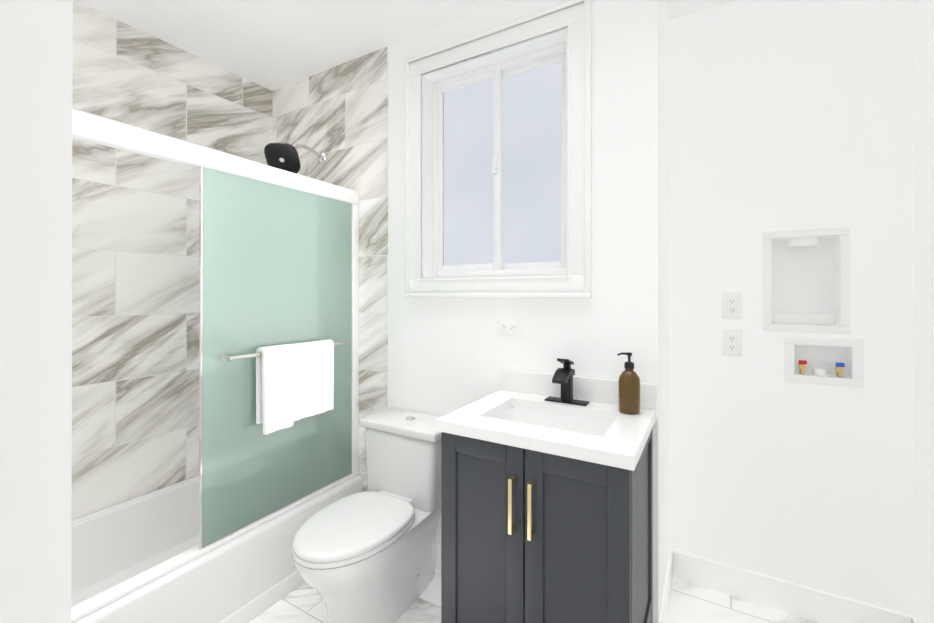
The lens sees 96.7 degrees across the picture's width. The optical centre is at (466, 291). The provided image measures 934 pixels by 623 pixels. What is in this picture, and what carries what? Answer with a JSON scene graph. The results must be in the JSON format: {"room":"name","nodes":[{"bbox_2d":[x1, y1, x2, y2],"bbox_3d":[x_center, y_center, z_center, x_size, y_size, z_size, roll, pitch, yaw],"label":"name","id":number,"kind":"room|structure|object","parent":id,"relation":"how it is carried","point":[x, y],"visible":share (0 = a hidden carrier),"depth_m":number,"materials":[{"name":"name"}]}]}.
{"room":"bathroom","nodes":[
{"label":"bathroom","id":0,"kind":"room"},
{"bbox_2d":[0,0,72,622],"bbox_3d":[-0.719,0.022,0.471,3.010,2.570,0.140,0,0,30],"label":"wall","id":1,"kind":"structure","parent":0,"point":[36,36],"depth_m":0.28,"materials":[{"name":"paint"}]},
{"bbox_2d":[71,0,271,519],"bbox_3d":[-1.998,0.024,1.404,0.140,2.570,3.140,0,0,30],"label":"wall tiles","id":2,"kind":"structure","parent":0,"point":[135,310],"depth_m":1.99,"materials":[{"name":"stone"}]},
{"bbox_2d":[76,0,735,90],"bbox_3d":[-0.512,-1.302,0.828,3.290,0.080,3.640,0,0,30],"label":"ceiling","id":3,"kind":"structure","parent":0,"point":[272,45],"depth_m":1.96,"materials":[{"name":"paint"}]},
{"bbox_2d":[388,0,661,622],"bbox_3d":[0.176,0.025,1.870,1.264,2.570,0.140,0,0,30],"label":"wall","id":4,"kind":"structure","parent":0,"point":[447,355],"depth_m":1.60,"materials":[{"name":"paint"}]},
{"bbox_2d":[272,46,387,491],"bbox_3d":[-0.777,0.026,2.424,0.940,2.570,0.146,0,0,30],"label":"wall tile","id":5,"kind":"structure","parent":4,"relation":"attached to","point":[337,115],"depth_m":2.21,"materials":[{"name":"stone"}]},
{"bbox_2d":[264,143,325,172],"bbox_3d":[-0.887,-0.706,2.200,0.168,0.190,0.356,0,0,30],"label":"shower head","id":6,"kind":"object","parent":5,"relation":"attached to","point":[284,156],"visible":0.94,"depth_m":2.10},
{"bbox_2d":[435,541,440,570],"bbox_3d":[-0.131,1.248,1.958,0.638,0.125,0.013,0,0,30],"label":"baseboard","id":7,"kind":"structure","parent":4,"relation":"attached to","point":[438,545],"depth_m":1.96,"materials":[{"name":"wood"}]},
{"bbox_2d":[405,0,591,297],"bbox_3d":[0.124,-0.560,1.885,0.900,1.170,0.170,0,0,30],"label":"window","id":8,"kind":"structure","parent":4,"relation":"in","point":[498,161],"depth_m":1.89,"materials":[{"name":"wood"}]},
{"bbox_2d":[496,318,520,335],"bbox_3d":[0.178,0.150,1.782,0.115,0.072,0.010,0,0,30],"label":"outlet","id":9,"kind":"object","parent":4,"relation":"attached to","point":[507,326],"visible":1,"depth_m":1.78,"materials":[{"name":"white plastic"}]},
{"bbox_2d":[249,569,817,622],"bbox_3d":[-0.512,1.338,0.822,3.290,0.060,3.640,0,0,30],"label":"floor","id":10,"kind":"structure","parent":0,"point":[688,603],"depth_m":1.71,"materials":[{"name":"tile"}]},
{"bbox_2d":[71,475,362,622],"bbox_3d":[-1.260,1.142,1.742,0.787,0.335,1.509,0,0,30],"label":"bathtub","id":11,"kind":"object","parent":10,"relation":"on","point":[249,576],"visible":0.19,"depth_m":1.75,"materials":[{"name":"ceramic"}]},
{"bbox_2d":[71,109,358,622],"bbox_3d":[-0.949,0.217,1.563,0.135,1.512,1.508,0,0,30],"label":"shower door","id":12,"kind":"structure","parent":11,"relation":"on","point":[279,345],"depth_m":1.74,"materials":[{"name":"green glass"}]},
{"bbox_2d":[256,339,333,434],"bbox_3d":[-0.748,0.401,1.843,0.071,0.349,0.360,0,0,30],"label":"towel","id":13,"kind":"object","parent":12,"relation":"hanging from","point":[295,377],"depth_m":1.79,"materials":[{"name":"fabric"}]},
{"bbox_2d":[292,408,440,622],"bbox_3d":[-0.341,0.941,1.665,0.510,0.737,0.700,0,0,30],"label":"toilet","id":14,"kind":"object","parent":10,"relation":"on","point":[368,556],"visible":0.85,"depth_m":1.64,"materials":[{"name":"ceramic"}]},
{"bbox_2d":[436,358,655,622],"bbox_3d":[0.283,0.779,1.415,0.610,1.061,0.529,0,0,30],"label":"bathroom vanity","id":15,"kind":"object","parent":10,"relation":"on","point":[546,497],"visible":1,"depth_m":1.25,"materials":[{"name":"paint"}]},
{"bbox_2d":[545,358,589,405],"bbox_3d":[0.363,0.334,1.554,0.160,0.171,0.125,0,0,30],"label":"faucet","id":16,"kind":"object","parent":15,"relation":"on","point":[563,376],"depth_m":1.56,"materials":[{"name":"black metal"}]},
{"bbox_2d":[617,352,639,414],"bbox_3d":[0.564,0.315,1.446,0.075,0.208,0.071,0,0,30],"label":"soap dispenser","id":17,"kind":"object","parent":15,"relation":"on","point":[629,391],"visible":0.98,"depth_m":1.42,"materials":[{"name":"brown glass"}]},
{"bbox_2d":[662,0,669,596],"bbox_3d":[0.797,0.025,1.878,0.200,2.570,0.500,0,0,30],"label":"wall","id":18,"kind":"structure","parent":0,"point":[665,315],"depth_m":1.75,"materials":[{"name":"paint"}]},
{"bbox_2d":[659,549,678,622],"bbox_3d":[0.810,1.247,1.684,0.016,0.125,0.459,0,0,30],"label":"baseboard","id":19,"kind":"structure","parent":18,"relation":"attached to","point":[672,571],"depth_m":1.74,"materials":[{"name":"wood"}]},
{"bbox_2d":[669,0,914,616],"bbox_3d":[1.383,0.025,1.744,0.946,2.570,0.140,0,0,30],"label":"wall","id":20,"kind":"structure","parent":0,"point":[788,115],"depth_m":1.70,"materials":[{"name":"paint"}]},
{"bbox_2d":[722,329,741,356],"bbox_3d":[1.147,0.220,1.794,0.072,0.115,0.010,0,0,30],"label":"outlet","id":21,"kind":"object","parent":20,"relation":"attached to","point":[731,342],"visible":1,"depth_m":1.79,"materials":[{"name":"white plastic"}]},
{"bbox_2d":[722,292,741,318],"bbox_3d":[1.147,0.060,1.795,0.072,0.115,0.010,0,0,30],"label":"outlet","id":22,"kind":"object","parent":20,"relation":"attached to","point":[731,305],"visible":1,"depth_m":1.79,"materials":[{"name":"white plastic"}]},
{"bbox_2d":[679,551,912,622],"bbox_3d":[1.271,1.247,1.717,0.778,0.125,0.013,0,0,30],"label":"baseboard","id":23,"kind":"structure","parent":20,"relation":"attached to","point":[811,604],"depth_m":1.70,"materials":[{"name":"wood"}]},
{"bbox_2d":[763,227,849,333],"bbox_3d":[1.387,-0.044,1.717,0.275,0.413,0.108,0,0,30],"label":"dryer vent box","id":24,"kind":"object","parent":20,"relation":"in","point":[806,280],"visible":1,"depth_m":1.73,"materials":[{"name":"white plastic"}]},
{"bbox_2d":[785,336,863,387],"bbox_3d":[1.430,0.275,1.681,0.241,0.186,0.090,0,0,30],"label":"washer outlet box","id":25,"kind":"object","parent":20,"relation":"in","point":[827,361],"visible":1,"depth_m":1.67,"materials":[{"name":"white plastic"}]},
{"bbox_2d":[914,0,933,622],"bbox_3d":[0.812,0.021,-0.030,0.140,2.570,3.500,0,0,30],"label":"wall","id":26,"kind":"structure","parent":0,"point":[924,259],"depth_m":1.45,"materials":[{"name":"paint"}]},
{"bbox_2d":[907,615,918,622],"bbox_3d":[1.118,1.245,0.645,0.016,0.125,2.020,0,0,30],"label":"baseboard","id":27,"kind":"structure","parent":26,"relation":"attached to","point":[910,619],"depth_m":1.51,"materials":[{"name":"wood"}]}
]}

